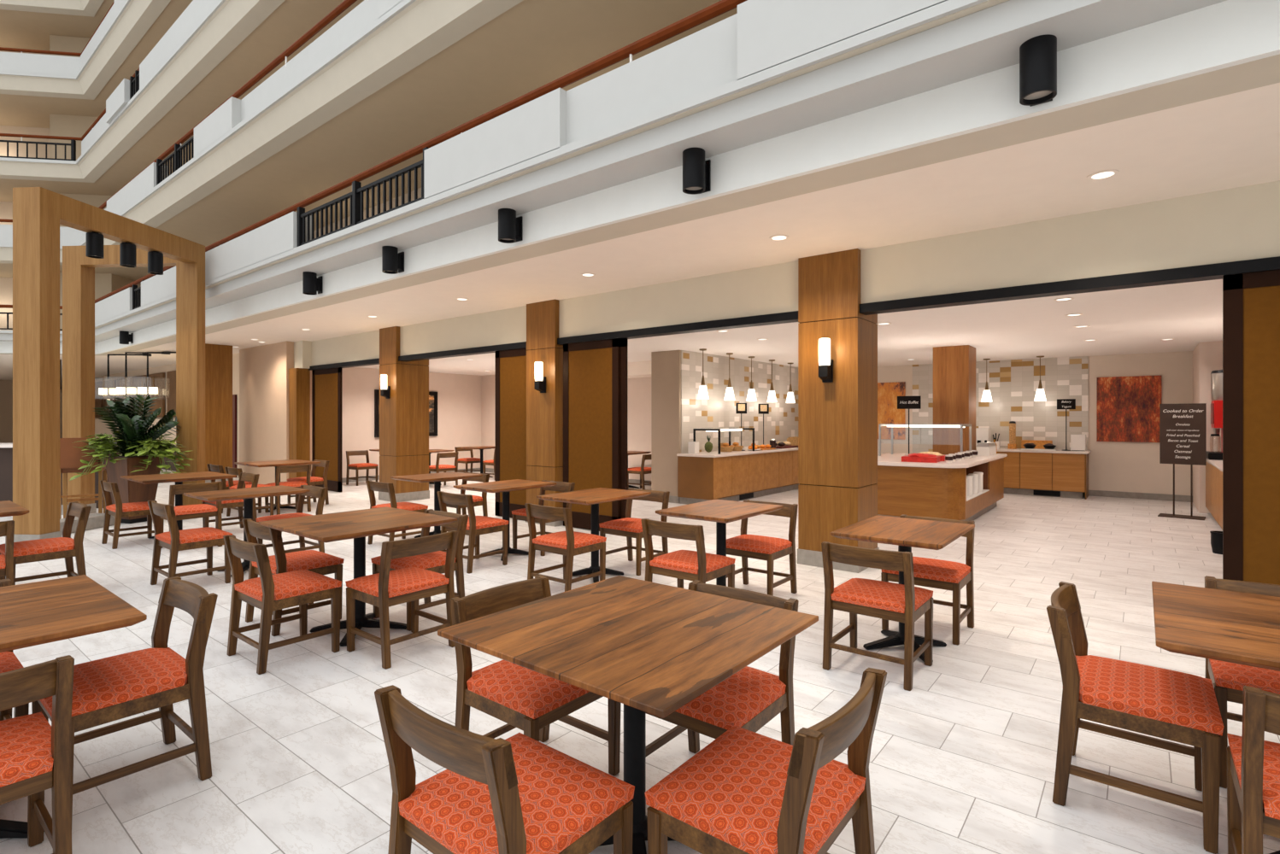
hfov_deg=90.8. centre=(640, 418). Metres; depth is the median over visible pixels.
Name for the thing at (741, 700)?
seat cushion
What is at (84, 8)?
wall
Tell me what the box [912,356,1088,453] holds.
tiled wall
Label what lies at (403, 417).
column
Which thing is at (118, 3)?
wall
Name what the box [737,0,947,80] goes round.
wall
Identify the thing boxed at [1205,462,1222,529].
base cabinet
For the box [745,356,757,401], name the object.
pendant lamp
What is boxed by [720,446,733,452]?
bread basket
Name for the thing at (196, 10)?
wall
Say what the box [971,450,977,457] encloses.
cup stack
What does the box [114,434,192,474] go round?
variegated plant
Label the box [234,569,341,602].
seat cushion
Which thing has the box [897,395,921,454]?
sign
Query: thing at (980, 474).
canister
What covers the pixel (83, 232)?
wall
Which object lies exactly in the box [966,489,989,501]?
niche shelf
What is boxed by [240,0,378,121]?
wall
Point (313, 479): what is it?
seat cushion
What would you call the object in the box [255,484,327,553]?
dining chair
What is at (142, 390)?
lampshade
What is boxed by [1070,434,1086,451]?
toaster
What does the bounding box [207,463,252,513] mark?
dining chair
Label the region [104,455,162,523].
planter
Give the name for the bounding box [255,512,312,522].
seat cushion
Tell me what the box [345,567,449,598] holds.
seat cushion
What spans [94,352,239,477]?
wall
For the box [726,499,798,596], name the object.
dining chair
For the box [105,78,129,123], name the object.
wall
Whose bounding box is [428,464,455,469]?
seat cushion
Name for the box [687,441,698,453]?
napkin stack
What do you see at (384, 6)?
wall
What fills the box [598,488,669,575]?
dining chair
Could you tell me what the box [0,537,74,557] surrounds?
seat cushion
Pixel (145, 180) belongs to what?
wall
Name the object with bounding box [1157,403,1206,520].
menu stand
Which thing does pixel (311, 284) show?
spotlight
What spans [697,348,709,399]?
pendant lamp
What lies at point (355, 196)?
balustrade
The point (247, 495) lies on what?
dining table
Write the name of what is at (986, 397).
pendant lamp
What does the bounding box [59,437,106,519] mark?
bar stool
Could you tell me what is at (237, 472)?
dining chair
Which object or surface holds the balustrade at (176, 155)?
on the wall at (226, 116)
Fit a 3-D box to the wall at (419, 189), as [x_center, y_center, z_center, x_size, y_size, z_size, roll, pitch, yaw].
[-1.352,-2.922,8.742,31.000,1.785,0.200,0,0,38]
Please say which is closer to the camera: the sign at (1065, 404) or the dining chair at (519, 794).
the dining chair at (519, 794)
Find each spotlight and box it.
[85,231,103,258]
[119,242,136,267]
[119,330,133,344]
[147,251,163,275]
[302,271,322,295]
[381,246,404,274]
[498,208,522,243]
[682,147,710,194]
[1019,34,1056,106]
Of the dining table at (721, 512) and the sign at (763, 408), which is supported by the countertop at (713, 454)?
the sign at (763, 408)
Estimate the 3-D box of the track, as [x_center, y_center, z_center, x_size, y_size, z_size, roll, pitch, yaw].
[1.982,-1.048,6.186,22.600,0.085,0.170,0,0,38]
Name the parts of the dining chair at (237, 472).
leg, rail, leg, leg, leg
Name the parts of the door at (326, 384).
infill panel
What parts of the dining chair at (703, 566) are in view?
leg, rail, leg, seat frame, leg, leg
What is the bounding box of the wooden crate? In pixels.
[1021,440,1052,449]
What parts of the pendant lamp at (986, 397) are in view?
lamp shade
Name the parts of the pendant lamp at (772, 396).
lamp shade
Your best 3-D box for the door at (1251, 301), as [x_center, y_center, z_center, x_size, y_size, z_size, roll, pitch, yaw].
[4.621,0.223,4.042,1.300,2.455,0.040,0,0,38]
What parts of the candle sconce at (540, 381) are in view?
lamp shade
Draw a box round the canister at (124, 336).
[119,330,129,344]
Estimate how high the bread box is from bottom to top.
0.200 m
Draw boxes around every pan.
[901,452,939,463]
[917,452,945,461]
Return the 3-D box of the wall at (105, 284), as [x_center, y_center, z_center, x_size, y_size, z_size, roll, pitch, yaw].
[-14.702,-2.922,16.978,1.450,1.785,0.950,0,0,-8]
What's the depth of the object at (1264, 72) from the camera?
3.98 m
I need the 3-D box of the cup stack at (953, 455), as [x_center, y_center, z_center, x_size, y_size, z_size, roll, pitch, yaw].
[4.299,0.539,8.681,0.100,0.100,0.100,0,0,38]
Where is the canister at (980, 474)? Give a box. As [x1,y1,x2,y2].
[973,471,983,492]
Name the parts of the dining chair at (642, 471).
leg, seat frame, leg, leg, rail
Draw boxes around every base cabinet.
[997,452,1088,499]
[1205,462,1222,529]
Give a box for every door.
[232,394,236,477]
[311,367,342,492]
[495,347,526,518]
[563,338,627,531]
[1222,270,1279,585]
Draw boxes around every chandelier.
[98,353,151,394]
[116,352,170,393]
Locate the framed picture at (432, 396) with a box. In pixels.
[374,389,437,437]
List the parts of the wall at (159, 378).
panel, panel, panel, panel, panel, panel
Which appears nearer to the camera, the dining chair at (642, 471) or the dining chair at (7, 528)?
the dining chair at (7, 528)
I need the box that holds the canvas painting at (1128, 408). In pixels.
[1096,375,1162,442]
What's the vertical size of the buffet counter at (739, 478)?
0.820 m
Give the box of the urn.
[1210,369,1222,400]
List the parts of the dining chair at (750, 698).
leg, seat frame, rail, leg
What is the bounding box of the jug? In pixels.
[1210,434,1220,436]
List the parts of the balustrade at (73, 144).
rail, rail, post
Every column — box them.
[205,343,233,482]
[288,368,310,478]
[378,326,429,502]
[525,299,563,527]
[797,248,879,573]
[933,345,975,454]
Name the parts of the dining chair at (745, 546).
leg, seat frame, rail, leg, leg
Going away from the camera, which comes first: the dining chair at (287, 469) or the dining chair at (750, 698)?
the dining chair at (750, 698)
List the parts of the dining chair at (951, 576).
leg, seat frame, rail, leg, leg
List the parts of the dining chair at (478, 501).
leg, leg, seat frame, rail, leg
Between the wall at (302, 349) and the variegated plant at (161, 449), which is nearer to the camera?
the variegated plant at (161, 449)
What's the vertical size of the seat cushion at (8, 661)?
0.063 m
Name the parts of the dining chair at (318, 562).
leg, rail, leg, seat frame, leg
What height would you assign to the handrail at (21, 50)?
0.208 m
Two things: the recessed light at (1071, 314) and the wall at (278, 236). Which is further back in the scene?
the wall at (278, 236)
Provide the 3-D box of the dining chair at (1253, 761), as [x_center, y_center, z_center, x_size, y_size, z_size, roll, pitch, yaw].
[1.942,1.089,1.703,0.490,0.742,0.504,0,0,38]
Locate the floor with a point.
(963, 761)
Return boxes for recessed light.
[455,298,468,300]
[580,273,595,276]
[716,329,729,332]
[769,234,788,240]
[876,322,891,325]
[1053,297,1074,301]
[1064,313,1082,316]
[1074,325,1089,328]
[1086,170,1119,180]
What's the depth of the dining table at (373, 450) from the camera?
14.14 m
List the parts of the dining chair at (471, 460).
rail, seat frame, leg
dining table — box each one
[0,500,29,517]
[0,575,146,839]
[120,471,235,539]
[183,485,310,577]
[234,459,320,512]
[258,506,457,646]
[369,449,379,452]
[390,472,482,538]
[428,449,454,484]
[437,575,818,853]
[453,479,556,561]
[458,446,495,477]
[536,487,651,583]
[627,451,651,488]
[655,499,783,586]
[830,515,974,662]
[1151,581,1279,853]
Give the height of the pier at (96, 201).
1.785 m
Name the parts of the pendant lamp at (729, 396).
lamp shade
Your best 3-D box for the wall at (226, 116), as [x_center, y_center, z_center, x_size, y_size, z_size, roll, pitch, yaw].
[-6.405,-4.383,9.618,1.600,0.465,0.220,0,0,38]
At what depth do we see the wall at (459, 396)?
16.20 m
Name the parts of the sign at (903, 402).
rod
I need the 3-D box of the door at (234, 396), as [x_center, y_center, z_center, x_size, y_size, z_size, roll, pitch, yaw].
[-10.524,0.435,16.006,1.400,2.050,0.050,0,0,38]
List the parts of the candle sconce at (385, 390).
lamp shade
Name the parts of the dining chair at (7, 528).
seat frame, rail, leg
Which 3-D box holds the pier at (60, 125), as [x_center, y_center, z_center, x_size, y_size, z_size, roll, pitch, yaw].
[-14.702,-7.032,16.978,1.450,1.785,0.950,0,0,-8]
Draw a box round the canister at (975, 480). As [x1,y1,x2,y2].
[968,473,978,493]
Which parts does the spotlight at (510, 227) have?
mounting plate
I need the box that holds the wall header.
[311,180,1279,365]
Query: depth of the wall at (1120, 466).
11.54 m
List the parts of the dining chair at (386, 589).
leg, leg, seat frame, leg, rail, leg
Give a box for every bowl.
[1023,443,1036,448]
[1042,443,1056,449]
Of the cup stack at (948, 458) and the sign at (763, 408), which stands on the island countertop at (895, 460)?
the cup stack at (948, 458)
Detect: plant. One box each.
[69,430,140,481]
[93,393,181,456]
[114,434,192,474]
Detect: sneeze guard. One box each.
[692,428,754,454]
[878,423,971,456]
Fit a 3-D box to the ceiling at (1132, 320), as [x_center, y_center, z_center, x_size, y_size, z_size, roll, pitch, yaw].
[3.296,-1.255,11.051,20.600,0.150,9.000,0,0,38]
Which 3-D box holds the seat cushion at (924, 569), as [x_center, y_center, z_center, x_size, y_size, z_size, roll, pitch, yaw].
[1.988,1.026,4.362,0.484,0.063,0.450,0,0,38]
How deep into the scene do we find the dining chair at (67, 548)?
5.10 m
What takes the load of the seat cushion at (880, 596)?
on the dining chair at (907, 603)
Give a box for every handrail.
[0,0,114,56]
[0,0,368,222]
[0,0,747,309]
[0,67,139,140]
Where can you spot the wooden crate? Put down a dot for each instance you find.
(1039, 444)
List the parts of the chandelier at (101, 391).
arm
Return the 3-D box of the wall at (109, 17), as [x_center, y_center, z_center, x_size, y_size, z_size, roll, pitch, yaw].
[-12.081,-8.492,14.209,3.400,0.465,0.220,0,0,38]
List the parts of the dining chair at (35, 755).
seat frame, rail, leg, leg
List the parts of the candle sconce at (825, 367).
lamp shade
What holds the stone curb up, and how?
on the floor
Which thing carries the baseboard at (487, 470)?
attached to the wall at (638, 389)
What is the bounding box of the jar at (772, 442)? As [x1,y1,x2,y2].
[769,439,775,448]
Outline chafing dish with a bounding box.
[976,440,996,456]
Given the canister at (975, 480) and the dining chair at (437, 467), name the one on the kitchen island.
the canister at (975, 480)
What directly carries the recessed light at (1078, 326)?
in the ceiling at (1132, 320)
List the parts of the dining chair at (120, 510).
leg, rail, leg, seat frame, leg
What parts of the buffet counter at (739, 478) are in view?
panel, door, door, door, door, door, door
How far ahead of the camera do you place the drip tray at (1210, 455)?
9.13 m
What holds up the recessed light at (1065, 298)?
in the ceiling at (1132, 320)
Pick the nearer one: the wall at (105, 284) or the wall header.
the wall header
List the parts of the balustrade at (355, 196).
post, post, rail, rail, post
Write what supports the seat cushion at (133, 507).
on the dining chair at (120, 510)
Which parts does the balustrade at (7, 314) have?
rail, rail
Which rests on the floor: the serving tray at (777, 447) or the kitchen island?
the kitchen island
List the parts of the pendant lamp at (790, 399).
lamp shade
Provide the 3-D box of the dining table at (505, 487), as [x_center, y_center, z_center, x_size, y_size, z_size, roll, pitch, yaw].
[-1.427,1.080,6.719,0.640,0.759,0.870,0,0,38]
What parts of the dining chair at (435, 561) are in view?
leg, leg, seat frame, leg, rail, leg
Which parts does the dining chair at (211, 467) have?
leg, rail, leg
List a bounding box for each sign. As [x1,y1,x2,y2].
[735,403,746,451]
[758,404,769,445]
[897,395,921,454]
[1056,399,1075,451]
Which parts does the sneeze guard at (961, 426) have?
post, post, post, post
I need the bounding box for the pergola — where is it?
[12,187,205,542]
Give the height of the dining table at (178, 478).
0.759 m
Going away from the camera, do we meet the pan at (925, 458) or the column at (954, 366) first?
the pan at (925, 458)
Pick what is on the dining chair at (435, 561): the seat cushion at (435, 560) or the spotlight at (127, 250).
the seat cushion at (435, 560)
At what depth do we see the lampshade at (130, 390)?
15.02 m
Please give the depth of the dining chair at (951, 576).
4.27 m
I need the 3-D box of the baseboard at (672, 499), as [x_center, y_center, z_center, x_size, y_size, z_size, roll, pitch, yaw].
[0.432,1.400,11.016,0.620,0.120,0.020,0,0,38]
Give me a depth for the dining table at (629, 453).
13.11 m
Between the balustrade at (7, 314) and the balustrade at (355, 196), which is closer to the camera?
the balustrade at (355, 196)
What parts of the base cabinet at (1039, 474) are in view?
door, door, door, panel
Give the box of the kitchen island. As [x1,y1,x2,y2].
[877,457,1004,521]
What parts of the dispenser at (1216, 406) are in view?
control panel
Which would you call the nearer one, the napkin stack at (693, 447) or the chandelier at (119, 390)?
the napkin stack at (693, 447)
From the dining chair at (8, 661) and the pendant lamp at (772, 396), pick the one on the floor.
the dining chair at (8, 661)
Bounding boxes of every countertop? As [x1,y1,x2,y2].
[0,442,119,508]
[676,447,798,457]
[877,452,1007,468]
[975,448,1091,454]
[1206,458,1222,471]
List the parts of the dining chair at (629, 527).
leg, seat frame, leg, leg, rail, leg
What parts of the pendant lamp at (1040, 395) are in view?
lamp shade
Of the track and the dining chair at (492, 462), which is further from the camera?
the dining chair at (492, 462)
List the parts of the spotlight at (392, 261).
mounting plate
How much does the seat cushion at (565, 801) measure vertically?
0.063 m
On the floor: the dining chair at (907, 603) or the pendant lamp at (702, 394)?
the dining chair at (907, 603)
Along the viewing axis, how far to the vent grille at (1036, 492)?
11.80 m
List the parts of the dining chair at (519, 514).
leg, seat frame, leg, leg, rail, leg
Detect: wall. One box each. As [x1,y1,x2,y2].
[0,0,104,17]
[0,0,130,79]
[0,0,170,99]
[0,0,225,164]
[0,0,285,182]
[0,0,416,249]
[0,0,988,334]
[0,50,140,330]
[0,51,80,76]
[0,224,82,246]
[0,380,62,443]
[80,3,114,68]
[81,112,108,154]
[82,207,106,240]
[94,211,311,324]
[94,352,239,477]
[94,370,176,471]
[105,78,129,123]
[106,162,167,214]
[114,0,126,17]
[139,0,218,88]
[193,96,240,157]
[239,341,311,486]
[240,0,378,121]
[293,340,311,369]
[314,187,421,238]
[342,367,481,478]
[378,0,402,17]
[424,88,566,199]
[481,375,651,481]
[566,13,737,144]
[651,350,681,496]
[681,350,798,453]
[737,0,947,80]
[877,351,1192,495]
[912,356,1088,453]
[1192,340,1222,513]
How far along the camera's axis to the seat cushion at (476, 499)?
8.05 m
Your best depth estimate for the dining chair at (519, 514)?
6.97 m
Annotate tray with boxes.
[775,446,798,448]
[1020,448,1056,451]
[1206,451,1222,460]
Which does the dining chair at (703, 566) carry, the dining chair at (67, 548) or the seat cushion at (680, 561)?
the seat cushion at (680, 561)
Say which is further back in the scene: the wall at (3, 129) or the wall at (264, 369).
the wall at (3, 129)
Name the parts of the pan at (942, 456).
dish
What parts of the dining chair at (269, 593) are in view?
leg, rail, leg, seat frame, leg, leg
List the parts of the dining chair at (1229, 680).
leg, leg, seat frame, rail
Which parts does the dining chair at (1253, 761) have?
leg, leg, seat frame, rail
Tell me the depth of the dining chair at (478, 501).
8.12 m
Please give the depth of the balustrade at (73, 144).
15.17 m
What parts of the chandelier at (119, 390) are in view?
arm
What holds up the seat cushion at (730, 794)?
on the dining chair at (746, 792)
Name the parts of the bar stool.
leg, leg, backrest, seat, leg, leg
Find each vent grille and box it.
[1033,489,1060,496]
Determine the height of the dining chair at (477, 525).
0.742 m
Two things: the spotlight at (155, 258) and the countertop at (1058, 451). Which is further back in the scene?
the countertop at (1058, 451)
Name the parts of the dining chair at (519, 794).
leg, rail, leg, seat frame, leg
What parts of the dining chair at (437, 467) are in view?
leg, seat frame, rail, leg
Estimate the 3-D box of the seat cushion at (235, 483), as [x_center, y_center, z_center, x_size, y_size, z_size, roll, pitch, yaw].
[-6.472,1.026,10.015,0.484,0.063,0.450,0,0,38]
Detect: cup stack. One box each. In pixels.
[945,454,953,463]
[948,453,956,461]
[955,452,962,460]
[962,452,970,458]
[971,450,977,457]
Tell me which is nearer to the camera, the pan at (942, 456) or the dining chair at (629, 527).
the dining chair at (629, 527)
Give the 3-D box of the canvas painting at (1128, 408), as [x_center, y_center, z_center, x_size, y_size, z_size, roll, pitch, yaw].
[8.943,-0.170,11.547,0.940,1.200,0.028,0,0,38]
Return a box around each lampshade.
[98,379,107,394]
[109,379,117,394]
[116,378,125,393]
[127,377,135,393]
[137,377,146,393]
[148,377,158,393]
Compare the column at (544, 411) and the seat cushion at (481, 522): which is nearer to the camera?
the seat cushion at (481, 522)
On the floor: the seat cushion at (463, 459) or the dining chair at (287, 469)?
the dining chair at (287, 469)
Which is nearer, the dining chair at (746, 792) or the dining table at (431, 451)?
the dining chair at (746, 792)
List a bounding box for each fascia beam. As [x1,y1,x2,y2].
[0,0,1279,354]
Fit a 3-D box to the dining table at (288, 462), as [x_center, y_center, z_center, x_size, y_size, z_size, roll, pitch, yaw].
[-5.814,1.080,10.120,0.930,0.759,0.930,0,0,38]
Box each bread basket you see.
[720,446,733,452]
[732,446,743,451]
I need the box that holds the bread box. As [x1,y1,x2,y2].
[786,436,798,446]
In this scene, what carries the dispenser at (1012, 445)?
on the countertop at (1058, 451)
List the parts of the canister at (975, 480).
lid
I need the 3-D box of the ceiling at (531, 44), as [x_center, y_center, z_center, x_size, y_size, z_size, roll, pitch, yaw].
[-6.363,-3.940,9.935,40.349,0.250,9.128,0,0,25]
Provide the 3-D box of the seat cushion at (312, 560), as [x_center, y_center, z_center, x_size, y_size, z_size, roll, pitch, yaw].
[-2.486,1.026,4.570,0.484,0.063,0.450,0,0,38]
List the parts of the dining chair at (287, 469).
leg, leg, rail, leg, leg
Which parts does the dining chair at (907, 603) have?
leg, leg, rail, seat frame, leg, leg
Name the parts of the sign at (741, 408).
rod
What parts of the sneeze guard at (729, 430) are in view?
post, rail, post, post, rail, post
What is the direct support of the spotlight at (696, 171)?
attached to the fascia beam at (1228, 33)
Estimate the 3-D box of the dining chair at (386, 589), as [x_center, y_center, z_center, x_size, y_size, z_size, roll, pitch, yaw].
[-1.503,1.089,3.994,0.504,0.742,0.490,0,0,38]
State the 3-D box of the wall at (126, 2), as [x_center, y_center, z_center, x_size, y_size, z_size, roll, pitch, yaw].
[-6.629,-8.230,8.475,38.519,0.070,6.914,0,0,26]
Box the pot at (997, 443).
[992,433,999,449]
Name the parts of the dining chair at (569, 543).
leg, rail, leg, seat frame, leg, leg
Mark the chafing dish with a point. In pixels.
(985, 449)
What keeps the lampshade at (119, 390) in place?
on the chandelier at (119, 390)
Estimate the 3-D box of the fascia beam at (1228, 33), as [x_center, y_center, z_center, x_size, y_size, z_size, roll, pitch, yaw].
[-6.537,-1.739,8.720,38.604,0.282,6.658,0,0,25]
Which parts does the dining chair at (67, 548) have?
leg, seat frame, leg, rail, leg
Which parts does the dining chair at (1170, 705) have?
leg, rail, leg, seat frame, leg, leg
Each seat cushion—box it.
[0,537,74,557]
[0,554,5,569]
[0,651,23,674]
[0,711,53,787]
[39,647,187,716]
[105,501,149,512]
[155,527,232,545]
[174,504,217,515]
[201,499,243,504]
[225,480,252,487]
[228,484,270,489]
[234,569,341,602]
[251,550,344,574]
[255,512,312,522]
[265,481,307,487]
[287,476,323,482]
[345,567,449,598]
[348,463,378,467]
[370,551,455,569]
[371,502,428,510]
[398,733,634,853]
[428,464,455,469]
[457,457,480,461]
[466,516,508,529]
[466,660,589,719]
[472,495,482,502]
[482,459,493,463]
[511,508,539,518]
[532,531,606,549]
[598,517,642,533]
[627,467,651,471]
[644,725,865,853]
[649,550,735,574]
[675,666,786,730]
[726,534,792,554]
[830,578,933,613]
[881,557,970,583]
[1062,655,1223,735]
[1209,658,1279,694]
[1227,733,1279,820]
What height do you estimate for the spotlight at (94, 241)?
0.305 m
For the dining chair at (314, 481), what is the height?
0.742 m
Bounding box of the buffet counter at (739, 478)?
[677,450,799,504]
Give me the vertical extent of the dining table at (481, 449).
0.759 m
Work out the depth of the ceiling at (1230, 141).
5.00 m
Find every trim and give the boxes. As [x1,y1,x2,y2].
[0,0,1009,334]
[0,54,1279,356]
[627,360,651,378]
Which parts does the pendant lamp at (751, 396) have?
lamp shade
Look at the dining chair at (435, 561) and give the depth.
4.61 m
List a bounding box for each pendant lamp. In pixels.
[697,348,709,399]
[723,352,734,400]
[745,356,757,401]
[767,359,776,402]
[786,363,795,403]
[980,358,992,402]
[1033,356,1046,401]
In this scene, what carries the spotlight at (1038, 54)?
attached to the fascia beam at (1228, 33)
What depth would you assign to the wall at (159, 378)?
19.81 m
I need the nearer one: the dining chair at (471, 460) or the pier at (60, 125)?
the dining chair at (471, 460)
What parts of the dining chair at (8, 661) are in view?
leg, leg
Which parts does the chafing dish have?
lid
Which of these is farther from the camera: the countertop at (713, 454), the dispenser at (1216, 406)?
the countertop at (713, 454)
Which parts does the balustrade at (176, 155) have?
post, rail, post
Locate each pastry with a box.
[777,442,785,446]
[784,441,791,446]
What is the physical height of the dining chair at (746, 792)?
0.742 m
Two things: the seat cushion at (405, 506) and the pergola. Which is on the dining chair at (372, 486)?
the seat cushion at (405, 506)
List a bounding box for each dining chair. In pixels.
[0,501,91,585]
[0,520,14,586]
[0,578,29,721]
[0,655,74,853]
[31,575,217,819]
[99,480,164,549]
[147,500,232,585]
[159,481,223,551]
[201,472,259,528]
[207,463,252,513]
[223,534,341,675]
[224,467,273,516]
[241,518,344,636]
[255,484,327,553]
[264,464,311,515]
[287,459,329,504]
[345,530,458,669]
[346,450,378,486]
[365,481,428,545]
[370,509,468,631]
[374,685,634,853]
[428,452,458,485]
[436,491,508,574]
[446,472,489,516]
[449,575,621,776]
[454,446,480,472]
[482,449,495,480]
[511,480,575,556]
[524,503,606,592]
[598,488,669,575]
[627,454,651,490]
[640,518,735,588]
[644,668,886,853]
[645,580,798,757]
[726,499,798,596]
[821,541,933,691]
[880,514,974,645]
[1046,581,1223,853]
[1204,575,1279,788]
[1226,686,1279,853]
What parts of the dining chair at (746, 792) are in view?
leg, seat frame, leg, rail, leg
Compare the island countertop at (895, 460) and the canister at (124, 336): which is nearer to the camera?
the island countertop at (895, 460)
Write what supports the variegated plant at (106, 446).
in the planter at (130, 491)
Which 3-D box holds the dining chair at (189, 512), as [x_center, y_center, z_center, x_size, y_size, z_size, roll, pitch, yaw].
[-5.093,1.089,7.143,0.504,0.742,0.490,0,0,38]
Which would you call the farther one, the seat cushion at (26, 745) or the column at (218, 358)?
the column at (218, 358)
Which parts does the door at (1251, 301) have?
infill panel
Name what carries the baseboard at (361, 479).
attached to the wall at (459, 396)
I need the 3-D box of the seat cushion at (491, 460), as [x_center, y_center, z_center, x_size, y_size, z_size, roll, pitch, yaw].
[-3.446,1.026,15.200,0.450,0.063,0.484,0,0,38]
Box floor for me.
[0,469,1279,853]
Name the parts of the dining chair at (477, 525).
leg, rail, leg, seat frame, leg, leg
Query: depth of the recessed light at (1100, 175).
4.15 m
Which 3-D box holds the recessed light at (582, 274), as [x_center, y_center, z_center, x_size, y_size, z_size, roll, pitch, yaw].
[-0.579,-1.619,7.041,0.170,0.036,0.170,0,0,38]
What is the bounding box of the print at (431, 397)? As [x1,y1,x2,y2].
[428,395,434,432]
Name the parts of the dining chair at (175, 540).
leg, rail, leg, seat frame, leg, leg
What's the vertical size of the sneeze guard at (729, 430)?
0.434 m
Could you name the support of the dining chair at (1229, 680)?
on the floor
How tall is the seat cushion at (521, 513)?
0.063 m
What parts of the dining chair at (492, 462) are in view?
seat frame, leg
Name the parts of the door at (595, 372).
infill panel, frame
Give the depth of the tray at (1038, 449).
11.78 m
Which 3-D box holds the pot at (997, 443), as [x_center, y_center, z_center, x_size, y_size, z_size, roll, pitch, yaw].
[7.019,0.443,12.434,0.135,0.312,0.130,0,0,38]
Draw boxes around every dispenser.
[975,428,991,448]
[1007,421,1016,449]
[1206,400,1222,460]
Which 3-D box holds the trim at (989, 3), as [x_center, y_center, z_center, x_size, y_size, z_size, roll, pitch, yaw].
[-6.613,-2.035,8.555,38.612,0.010,7.017,0,0,26]
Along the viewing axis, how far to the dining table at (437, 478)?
7.68 m
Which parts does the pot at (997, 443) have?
pot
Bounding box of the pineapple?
[704,434,712,452]
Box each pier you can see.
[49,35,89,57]
[49,114,97,160]
[58,193,111,227]
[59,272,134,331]
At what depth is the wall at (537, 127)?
5.33 m
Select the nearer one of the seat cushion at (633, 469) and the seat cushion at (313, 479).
the seat cushion at (313, 479)
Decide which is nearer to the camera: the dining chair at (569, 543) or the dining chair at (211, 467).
the dining chair at (569, 543)
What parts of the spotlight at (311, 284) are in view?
mounting plate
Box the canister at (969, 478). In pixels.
[966,475,973,496]
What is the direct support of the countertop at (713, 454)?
on the buffet counter at (739, 478)
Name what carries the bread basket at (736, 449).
on the countertop at (713, 454)
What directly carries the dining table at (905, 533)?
on the floor
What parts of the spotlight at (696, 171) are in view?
mounting plate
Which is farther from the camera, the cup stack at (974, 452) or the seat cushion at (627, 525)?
the cup stack at (974, 452)
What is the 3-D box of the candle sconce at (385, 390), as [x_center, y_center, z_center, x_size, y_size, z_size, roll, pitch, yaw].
[-4.480,-0.560,11.074,0.110,0.420,0.145,0,0,38]
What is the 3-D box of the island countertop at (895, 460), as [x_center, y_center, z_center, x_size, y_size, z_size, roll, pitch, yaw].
[4.459,0.615,9.742,1.650,0.050,3.280,0,0,38]
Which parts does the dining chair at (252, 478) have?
leg, seat frame, leg, rail, leg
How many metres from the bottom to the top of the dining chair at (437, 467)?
0.742 m
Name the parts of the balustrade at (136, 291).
post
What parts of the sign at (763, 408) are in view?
rod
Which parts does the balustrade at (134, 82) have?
post, post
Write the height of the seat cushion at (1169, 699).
0.063 m
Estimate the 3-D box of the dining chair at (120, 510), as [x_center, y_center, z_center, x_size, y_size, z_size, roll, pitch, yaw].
[-5.934,1.089,7.367,0.490,0.742,0.504,0,0,38]
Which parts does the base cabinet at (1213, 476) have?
door, door, door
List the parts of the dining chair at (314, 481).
leg, leg, seat frame, rail, leg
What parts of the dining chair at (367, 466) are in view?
leg, leg, rail, seat frame, leg, leg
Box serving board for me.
[757,447,775,450]
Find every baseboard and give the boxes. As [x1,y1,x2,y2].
[342,468,480,482]
[485,468,651,486]
[668,495,679,504]
[1088,490,1190,502]
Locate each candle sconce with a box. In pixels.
[380,374,390,399]
[534,361,546,393]
[818,338,833,382]
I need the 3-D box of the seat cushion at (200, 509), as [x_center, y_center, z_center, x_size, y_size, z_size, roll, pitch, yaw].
[-5.114,1.026,7.160,0.450,0.063,0.484,0,0,38]
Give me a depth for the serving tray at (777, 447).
12.80 m
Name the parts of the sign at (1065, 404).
rod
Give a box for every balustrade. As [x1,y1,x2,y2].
[0,139,76,161]
[0,312,62,330]
[129,70,139,99]
[132,280,144,310]
[156,135,193,185]
[297,146,428,246]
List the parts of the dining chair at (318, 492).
leg, leg, rail, leg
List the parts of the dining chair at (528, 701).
leg, rail, leg, seat frame, leg, leg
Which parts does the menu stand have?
post, post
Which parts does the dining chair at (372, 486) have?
leg, rail, leg, seat frame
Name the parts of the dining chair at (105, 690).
leg, leg, seat frame, leg, rail, leg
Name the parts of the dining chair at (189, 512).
leg, seat frame, rail, leg, leg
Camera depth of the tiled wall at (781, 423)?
12.27 m
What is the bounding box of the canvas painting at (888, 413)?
[877,381,905,440]
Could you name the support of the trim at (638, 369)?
attached to the wall at (638, 389)
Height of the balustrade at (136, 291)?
0.515 m
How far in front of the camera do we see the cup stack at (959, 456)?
8.84 m
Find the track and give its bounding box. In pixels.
[308,256,1279,370]
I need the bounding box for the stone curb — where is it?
[59,513,115,535]
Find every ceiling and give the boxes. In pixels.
[0,0,114,50]
[0,0,193,128]
[0,0,364,201]
[0,0,737,281]
[0,82,1279,381]
[356,279,1222,375]
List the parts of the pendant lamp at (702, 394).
lamp shade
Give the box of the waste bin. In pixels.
[1209,530,1222,554]
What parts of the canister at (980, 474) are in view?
lid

